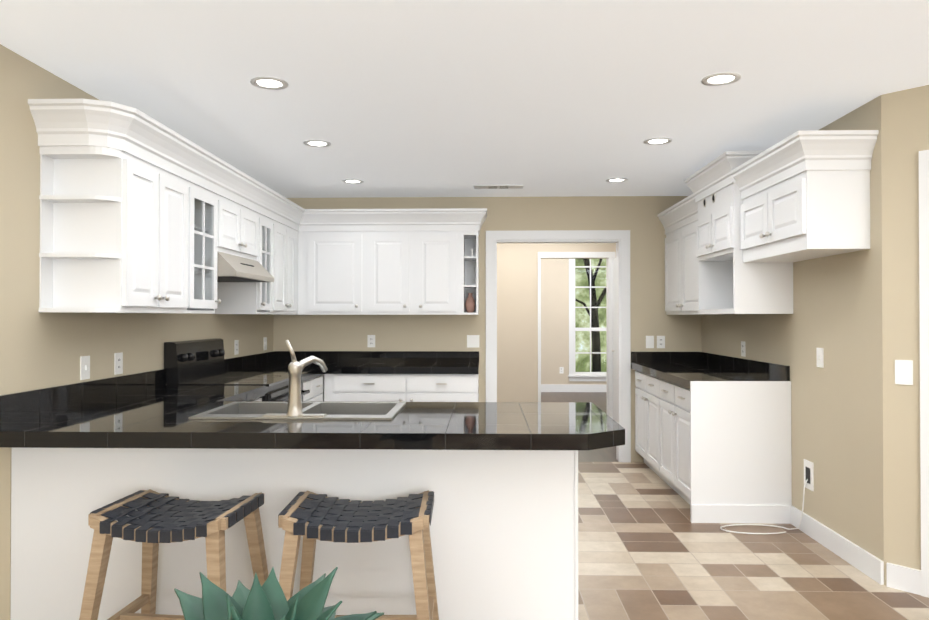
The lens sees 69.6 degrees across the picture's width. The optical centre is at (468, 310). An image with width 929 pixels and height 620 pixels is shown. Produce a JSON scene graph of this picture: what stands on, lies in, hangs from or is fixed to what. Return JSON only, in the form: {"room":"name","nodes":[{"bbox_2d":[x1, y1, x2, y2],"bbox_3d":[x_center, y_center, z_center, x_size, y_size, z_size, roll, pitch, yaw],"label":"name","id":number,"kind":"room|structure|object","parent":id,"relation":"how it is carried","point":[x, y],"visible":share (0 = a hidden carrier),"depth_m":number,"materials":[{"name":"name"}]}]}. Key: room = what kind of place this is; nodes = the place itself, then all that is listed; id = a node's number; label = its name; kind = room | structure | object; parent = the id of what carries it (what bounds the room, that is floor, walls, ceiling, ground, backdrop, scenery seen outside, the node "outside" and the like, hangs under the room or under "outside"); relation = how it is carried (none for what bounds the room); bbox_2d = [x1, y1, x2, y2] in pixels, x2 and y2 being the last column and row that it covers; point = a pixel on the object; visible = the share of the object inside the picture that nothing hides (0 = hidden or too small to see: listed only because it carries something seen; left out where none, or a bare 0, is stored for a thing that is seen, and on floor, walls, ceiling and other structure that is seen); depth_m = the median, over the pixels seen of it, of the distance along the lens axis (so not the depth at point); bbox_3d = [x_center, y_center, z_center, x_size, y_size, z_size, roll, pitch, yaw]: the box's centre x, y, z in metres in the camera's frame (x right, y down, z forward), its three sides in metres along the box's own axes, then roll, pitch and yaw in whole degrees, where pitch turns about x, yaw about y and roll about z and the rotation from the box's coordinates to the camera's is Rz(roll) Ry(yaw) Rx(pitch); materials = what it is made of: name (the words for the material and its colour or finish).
{"room":"kitchen","nodes":[
{"label":"kitchen","id":0,"kind":"room"},
{"bbox_2d":[0,44,273,394],"bbox_3d":[-1.999,0.123,1.376,0.120,2.440,9.930,0,-1,1],"label":"wall","id":1,"kind":"structure","parent":0,"point":[39,350],"depth_m":2.94,"materials":[{"name":"paint"}]},
{"bbox_2d":[80,356,89,379],"bbox_3d":[-1.882,0.280,3.287,0.014,0.115,0.072,0,-1,1],"label":"light switch","id":2,"kind":"object","parent":1,"relation":"attached to","point":[85,366],"depth_m":3.28,"materials":[{"name":"white plastic"}]},
{"bbox_2d":[114,352,122,374],"bbox_3d":[-1.879,0.283,3.587,0.007,0.115,0.072,0,-1,1],"label":"electrical outlet plate","id":3,"kind":"object","parent":1,"relation":"attached to","point":[118,357],"depth_m":3.58,"materials":[{"name":"white plastic"}]},
{"bbox_2d":[48,106,199,313],"bbox_3d":[-1.717,-0.449,3.399,0.340,0.920,0.705,0,-1,1],"label":"upper cabinet","id":4,"kind":"object","parent":1,"relation":"attached to","point":[141,212],"depth_m":3.04,"materials":[{"name":"white wood"}]},
{"bbox_2d":[196,150,223,313],"bbox_3d":[-1.705,-0.445,3.856,0.340,0.920,0.467,0,-1,1],"label":"upper cabinet","id":5,"kind":"object","parent":1,"relation":"attached to","point":[207,286],"depth_m":3.95,"materials":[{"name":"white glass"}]},
{"bbox_2d":[234,340,238,354],"bbox_3d":[-1.835,0.288,5.287,0.007,0.115,0.072,0,-1,1],"label":"electrical outlet plate","id":6,"kind":"object","parent":1,"relation":"attached to","point":[236,342],"depth_m":5.28,"materials":[{"name":"white plastic"}]},
{"bbox_2d":[220,162,263,314],"bbox_3d":[-1.689,-0.440,4.459,0.340,0.920,0.864,0,-1,1],"label":"upper cabinet","id":7,"kind":"object","parent":1,"relation":"attached to","point":[241,199],"depth_m":4.62,"materials":[{"name":"white wood"}]},
{"bbox_2d":[217,251,273,281],"bbox_3d":[-1.635,-0.285,4.456,0.450,0.155,0.732,0,-1,1],"label":"range hood","id":8,"kind":"object","parent":1,"relation":"attached to","point":[232,268],"visible":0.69,"depth_m":4.31,"materials":[{"name":"metal"}]},
{"bbox_2d":[264,337,266,349],"bbox_3d":[-1.813,0.294,5.976,0.014,0.115,0.072,0,-1,1],"label":"electrical outlet plate","id":9,"kind":"object","parent":1,"relation":"attached to","point":[265,338],"depth_m":5.97,"materials":[{"name":"white plastic"}]},
{"bbox_2d":[264,186,279,314],"bbox_3d":[-1.675,-0.435,5.022,0.340,0.920,0.387,0,-1,1],"label":"upper cabinet","id":10,"kind":"object","parent":1,"relation":"attached to","point":[271,201],"depth_m":5.11,"materials":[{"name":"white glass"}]},
{"bbox_2d":[280,198,291,314],"bbox_3d":[-1.667,-0.432,5.318,0.340,0.920,0.463,0,-1,1],"label":"upper cabinet","id":11,"kind":"object","parent":1,"relation":"attached to","point":[285,206],"depth_m":5.46,"materials":[{"name":"white wood"}]},
{"bbox_2d":[292,202,295,314],"bbox_3d":[-1.660,-0.429,5.588,0.340,0.920,0.321,0,-1,1],"label":"upper cabinet","id":12,"kind":"object","parent":1,"relation":"attached to","point":[293,204],"depth_m":5.69,"materials":[{"name":"white wood"}]},
{"bbox_2d":[0,0,928,197],"bbox_3d":[0.731,-1.128,1.317,5.580,0.060,9.930,0,-1,1],"label":"ceiling","id":13,"kind":"structure","parent":0,"point":[462,98],"depth_m":3.10,"materials":[{"name":"paint"}]},
{"bbox_2d":[250,76,288,89],"bbox_3d":[-0.943,-1.077,3.166,0.174,0.006,0.174,0,-1,-8],"label":"recessed light","id":14,"kind":"object","parent":13,"relation":"in","point":[275,83],"depth_m":3.16,"materials":[{"name":"white"}]},
{"bbox_2d":[303,140,330,146],"bbox_3d":[-0.964,-1.067,4.267,0.174,0.006,0.174,0,-1,-8],"label":"recessed light","id":15,"kind":"object","parent":13,"relation":"in","point":[319,143],"depth_m":4.27,"materials":[{"name":"white"}]},
{"bbox_2d":[342,179,363,183],"bbox_3d":[-0.944,-1.057,5.460,0.174,0.006,0.174,0,-1,-8],"label":"recessed light","id":16,"kind":"object","parent":13,"relation":"in","point":[350,181],"depth_m":5.47,"materials":[{"name":"white"}]},
{"bbox_2d":[474,185,523,188],"bbox_3d":[0.255,-1.054,5.680,0.420,0.008,0.140,0,-1,1],"label":"ceiling vent","id":17,"kind":"object","parent":13,"relation":"in","point":[498,186],"visible":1,"depth_m":5.64,"materials":[{"name":"white metal"}]},
{"bbox_2d":[606,178,627,182],"bbox_3d":[1.201,-1.057,5.405,0.174,0.006,0.174,0,-1,-8],"label":"recessed light","id":18,"kind":"object","parent":13,"relation":"in","point":[614,180],"depth_m":5.40,"materials":[{"name":"white"}]},
{"bbox_2d":[644,137,671,144],"bbox_3d":[1.195,-1.068,4.211,0.174,0.006,0.174,0,-1,-8],"label":"recessed light","id":19,"kind":"object","parent":13,"relation":"in","point":[659,140],"depth_m":4.20,"materials":[{"name":"white"}]},
{"bbox_2d":[701,72,740,85],"bbox_3d":[1.177,-1.078,3.111,0.174,0.006,0.174,0,-1,-8],"label":"recessed light","id":20,"kind":"object","parent":13,"relation":"in","point":[717,79],"depth_m":3.10,"materials":[{"name":"white"}]},
{"bbox_2d":[273,196,701,461],"bbox_3d":[0.222,0.166,6.225,4.070,2.440,0.120,0,-1,1],"label":"wall","id":21,"kind":"structure","parent":0,"point":[637,217],"depth_m":6.17,"materials":[{"name":"paint"}]},
{"bbox_2d":[304,209,367,314],"bbox_3d":[-1.154,-0.425,6.036,0.504,0.920,0.340,0,-1,1],"label":"upper cabinet","id":22,"kind":"object","parent":21,"relation":"attached to","point":[335,240],"depth_m":5.87,"materials":[{"name":"white wood"}]},
{"bbox_2d":[367,335,374,346],"bbox_3d":[-0.899,0.281,6.190,0.072,0.115,0.006,0,-1,1],"label":"electrical outlet plate","id":23,"kind":"object","parent":21,"relation":"attached to","point":[370,338],"depth_m":6.19,"materials":[{"name":"white plastic"}]},
{"bbox_2d":[368,208,459,314],"bbox_3d":[-0.499,-0.426,6.019,0.806,0.920,0.340,0,-1,1],"label":"upper cabinet","id":24,"kind":"object","parent":21,"relation":"attached to","point":[414,254],"depth_m":5.85,"materials":[{"name":"white wood"}]},
{"bbox_2d":[465,293,474,311],"bbox_3d":[0.017,-0.073,6.022,0.092,0.175,0.092,0,-1,1],"label":"terracotta vase","id":25,"kind":"object","parent":24,"relation":"on","point":[470,304],"visible":1,"depth_m":5.99,"materials":[{"name":"ceramic"}]},
{"bbox_2d":[467,335,478,347],"bbox_3d":[0.045,0.280,6.162,0.115,0.115,0.014,0,-1,1],"label":"light switch plate","id":26,"kind":"object","parent":21,"relation":"attached to","point":[472,341],"depth_m":6.16,"materials":[{"name":"white plastic"}]},
{"bbox_2d":[646,336,653,347],"bbox_3d":[1.664,0.286,6.120,0.072,0.115,0.014,0,-1,1],"label":"electrical outlet plate","id":27,"kind":"object","parent":21,"relation":"attached to","point":[649,339],"depth_m":6.12,"materials":[{"name":"white plastic"}]},
{"bbox_2d":[657,336,664,347],"bbox_3d":[1.765,0.286,6.121,0.072,0.115,0.006,0,-1,1],"label":"electrical outlet plate","id":28,"kind":"object","parent":21,"relation":"attached to","point":[660,339],"depth_m":6.12,"materials":[{"name":"white plastic"}]},
{"bbox_2d":[497,243,615,401],"bbox_3d":[0.695,0.183,8.094,2.440,2.440,0.120,0,-1,1],"label":"wall","id":29,"kind":"structure","parent":0,"point":[517,322],"depth_m":8.04,"materials":[{"name":"paint"}]},
{"bbox_2d":[486,230,630,461],"bbox_3d":[1.618,0.066,8.976,5.160,2.690,5.730,0,-1,1],"label":"trim","id":30,"kind":"structure","parent":29,"relation":"attached to","point":[621,240],"depth_m":6.15,"materials":[{"name":"white wood"}]},
{"bbox_2d":[612,258,615,420],"bbox_3d":[1.721,0.386,7.575,0.072,2.015,0.820,0,-1,1],"label":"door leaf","id":31,"kind":"structure","parent":29,"relation":"in","point":[614,339],"depth_m":7.88,"materials":[{"name":"white wood"}]},
{"bbox_2d":[541,259,606,383],"bbox_3d":[1.693,-0.012,11.901,5.400,2.900,0.120,0,-1,1],"label":"wall","id":32,"kind":"structure","parent":0,"point":[554,315],"depth_m":11.84,"materials":[{"name":"paint"}]},
{"bbox_2d":[573,259,606,374],"bbox_3d":[2.332,-0.023,11.875,0.960,2.320,0.040,0,-1,1],"label":"window","id":33,"kind":"structure","parent":32,"relation":"in","point":[589,322],"depth_m":11.87,"materials":[{"name":"clear glass"}]},
{"bbox_2d":[541,392,928,619],"bbox_3d":[1.104,1.398,4.141,6.180,0.060,15.640,0,-1,1],"label":"floor","id":34,"kind":"structure","parent":0,"point":[648,549],"depth_m":3.56,"materials":[{"name":"tile"}]},
{"bbox_2d":[0,447,11,619],"bbox_3d":[-1.877,0.928,2.709,0.054,0.853,0.024,0,-1,1],"label":"wall","id":35,"kind":"structure","parent":34,"relation":"on","point":[5,532],"depth_m":2.70,"materials":[{"name":"paint"}]},
{"bbox_2d":[10,448,165,619],"bbox_3d":[-1.555,0.931,2.986,0.678,0.852,0.598,0,-1,1],"label":"base cabinet","id":36,"kind":"object","parent":34,"relation":"on","point":[54,491],"depth_m":2.69,"materials":[{"name":"white wood"}]},
{"bbox_2d":[128,367,275,374],"bbox_3d":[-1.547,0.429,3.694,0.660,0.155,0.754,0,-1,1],"label":"countertop","id":37,"kind":"structure","parent":36,"relation":"on","point":[228,370],"depth_m":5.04,"materials":[{"name":"black stone"}]},
{"bbox_2d":[79,489,268,619],"bbox_3d":[-1.032,1.020,2.398,0.554,0.664,0.474,0,-1,5],"label":"stool","id":38,"kind":"object","parent":34,"relation":"on","point":[164,517],"visible":1,"depth_m":2.32,"materials":[{"name":"brown wood"}]},
{"bbox_2d":[166,448,305,614],"bbox_3d":[-0.962,0.931,2.971,0.617,0.852,0.598,0,-1,1],"label":"base cabinet","id":39,"kind":"object","parent":34,"relation":"on","point":[200,474],"depth_m":2.68,"materials":[{"name":"white wood"}]},
{"bbox_2d":[164,338,309,401],"bbox_3d":[-1.493,0.783,4.443,0.723,1.175,0.736,0,-1,1],"label":"range","id":40,"kind":"object","parent":34,"relation":"on","point":[195,362],"visible":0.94,"depth_m":4.31,"materials":[{"name":"black metal"}]},
{"bbox_2d":[303,375,323,401],"bbox_3d":[-1.529,0.951,5.194,0.618,0.852,0.746,0,-1,1],"label":"base cabinet","id":41,"kind":"object","parent":34,"relation":"on","point":[315,386],"depth_m":5.32,"materials":[{"name":"white wood"}]},
{"bbox_2d":[224,351,327,374],"bbox_3d":[-1.517,0.442,5.180,0.643,0.155,0.714,0,-1,1],"label":"countertop","id":42,"kind":"structure","parent":41,"relation":"on","point":[281,360],"depth_m":5.70,"materials":[{"name":"black stone"}]},
{"bbox_2d":[304,351,478,373],"bbox_3d":[-0.865,0.449,5.854,1.913,0.155,0.668,0,-1,1],"label":"countertop","id":43,"kind":"structure","parent":41,"relation":"on","point":[339,362],"depth_m":6.08,"materials":[{"name":"black stone"}]},
{"bbox_2d":[278,490,438,619],"bbox_3d":[-0.387,1.020,2.402,0.590,0.664,0.494,0,-1,1],"label":"stool","id":44,"kind":"object","parent":34,"relation":"on","point":[310,517],"visible":1,"depth_m":2.28,"materials":[{"name":"brown wood"}]},
{"bbox_2d":[306,449,445,619],"bbox_3d":[-0.434,0.930,2.957,0.684,0.852,0.598,0,-1,1],"label":"base cabinet","id":45,"kind":"object","parent":34,"relation":"on","point":[377,576],"depth_m":2.66,"materials":[{"name":"white wood"}]},
{"bbox_2d":[324,374,478,401],"bbox_3d":[-0.557,0.957,5.867,1.288,0.852,0.618,0,-1,1],"label":"base cabinet","id":46,"kind":"object","parent":34,"relation":"on","point":[401,387],"visible":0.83,"depth_m":5.54,"materials":[{"name":"white wood"}]},
{"bbox_2d":[446,450,577,619],"bbox_3d":[0.114,0.930,2.943,0.655,0.852,0.598,0,-1,1],"label":"base cabinet","id":47,"kind":"object","parent":34,"relation":"on","point":[503,526],"depth_m":2.65,"materials":[{"name":"white wood"}]},
{"bbox_2d":[0,375,624,449],"bbox_3d":[-0.654,0.421,2.844,2.488,0.155,0.900,0,-1,1],"label":"countertop","id":48,"kind":"structure","parent":47,"relation":"on","point":[149,409],"depth_m":2.58,"materials":[{"name":"black stone"}]},
{"bbox_2d":[188,340,405,419],"bbox_3d":[-0.715,0.373,2.944,0.825,0.506,0.495,0,-1,1],"label":"sink","id":49,"kind":"object","parent":48,"relation":"in","point":[294,407],"visible":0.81,"depth_m":2.87,"materials":[{"name":"metal"}]},
{"bbox_2d":[635,371,650,468],"bbox_3d":[1.811,0.955,5.631,0.618,0.852,0.969,0,-1,1],"label":"base cabinet","id":50,"kind":"object","parent":34,"relation":"on","point":[642,380],"depth_m":5.75,"materials":[{"name":"white wood"}]},
{"bbox_2d":[651,376,791,523],"bbox_3d":[1.777,0.947,4.794,0.643,0.852,0.949,0,-1,1],"label":"base cabinet","id":51,"kind":"object","parent":34,"relation":"on","point":[714,451],"depth_m":4.32,"materials":[{"name":"white wood"}]},
{"bbox_2d":[631,352,789,388],"bbox_3d":[1.788,0.443,5.232,0.643,0.155,1.776,0,-1,1],"label":"countertop","id":52,"kind":"structure","parent":51,"relation":"on","point":[683,369],"depth_m":5.17,"materials":[{"name":"black stone"}]},
{"bbox_2d":[720,479,807,533],"bbox_3d":[1.825,1.195,4.164,0.506,0.337,0.187,0,-1,1],"label":"cord","id":53,"kind":"object","parent":34,"relation":"on","point":[770,525],"visible":0.96,"depth_m":4.10,"materials":[{"name":"white plastic"}]},
{"bbox_3d":[-0.334,1.080,1.129,1.200,0.520,0.800,0,-1,1],"label":"side table","id":54,"kind":"object","parent":34,"relation":"on","visible":0},
{"bbox_2d":[174,567,383,619],"bbox_3d":[-0.341,0.649,1.135,0.511,0.341,0.529,0,-1,1],"label":"agave plant","id":55,"kind":"object","parent":54,"relation":"on","point":[267,600],"visible":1,"depth_m":1.24,"materials":[{"name":"green plant"}]},
{"bbox_2d":[701,95,883,560],"bbox_3d":[2.159,0.153,4.720,0.120,2.440,2.790,0,-1,1],"label":"wall","id":56,"kind":"structure","parent":0,"point":[837,419],"depth_m":3.75,"materials":[{"name":"paint"}]},
{"bbox_2d":[665,222,752,314],"bbox_3d":[1.933,-0.350,5.571,0.374,0.760,1.110,0,-1,1],"label":"upper cabinet","id":57,"kind":"object","parent":56,"relation":"attached to","point":[702,288],"depth_m":5.02,"materials":[{"name":"white wood"}]},
{"bbox_2d":[681,151,756,265],"bbox_3d":[1.871,-0.693,4.670,0.452,0.630,0.898,0,-1,1],"label":"upper cabinet","id":58,"kind":"object","parent":56,"relation":"attached to","point":[707,213],"depth_m":4.71,"materials":[{"name":"white wood"}]},
{"bbox_2d":[741,341,745,356],"bbox_3d":[2.106,0.292,5.115,0.007,0.115,0.072,0,-1,1],"label":"electrical outlet plate","id":59,"kind":"object","parent":56,"relation":"attached to","point":[743,348],"depth_m":5.10,"materials":[{"name":"white plastic"}]},
{"bbox_2d":[804,459,813,490],"bbox_3d":[2.078,1.002,4.079,0.009,0.170,0.110,0,-1,1],"label":"electrical outlet plate","id":60,"kind":"object","parent":56,"relation":"attached to","point":[809,471],"depth_m":4.06,"materials":[{"name":"white plastic"}]},
{"bbox_2d":[816,348,823,367],"bbox_3d":[2.072,0.276,3.942,0.014,0.115,0.072,0,-1,1],"label":"electrical outlet plate","id":61,"kind":"object","parent":56,"relation":"attached to","point":[819,351],"depth_m":3.93,"materials":[{"name":"white plastic"}]},
{"bbox_2d":[790,505,883,584],"bbox_3d":[2.068,1.307,3.817,0.015,0.115,1.000,0,-1,1],"label":"baseboard","id":62,"kind":"structure","parent":56,"relation":"attached to","point":[870,565],"depth_m":3.68,"materials":[{"name":"white wood"}]},
{"bbox_2d":[881,85,928,584],"bbox_3d":[2.664,0.135,2.781,0.120,2.440,1.620,0,-1,-44],"label":"wall","id":63,"kind":"structure","parent":0,"point":[904,127],"depth_m":3.27,"materials":[{"name":"paint"}]},
{"bbox_2d":[895,360,912,384],"bbox_3d":[2.124,0.300,3.257,0.057,0.120,0.057,0,-1,1],"label":"switch plate","id":64,"kind":"object","parent":63,"relation":"attached to","point":[903,372],"visible":1,"depth_m":3.25,"materials":[{"name":"white plastic"}]},
{"bbox_2d":[886,150,928,597],"bbox_3d":[2.619,0.292,2.726,0.020,2.125,1.604,0,-1,-44],"label":"door frame","id":65,"kind":"structure","parent":63,"relation":"attached to","point":[908,579],"depth_m":3.18,"materials":[{"name":"white wood"}]}
]}

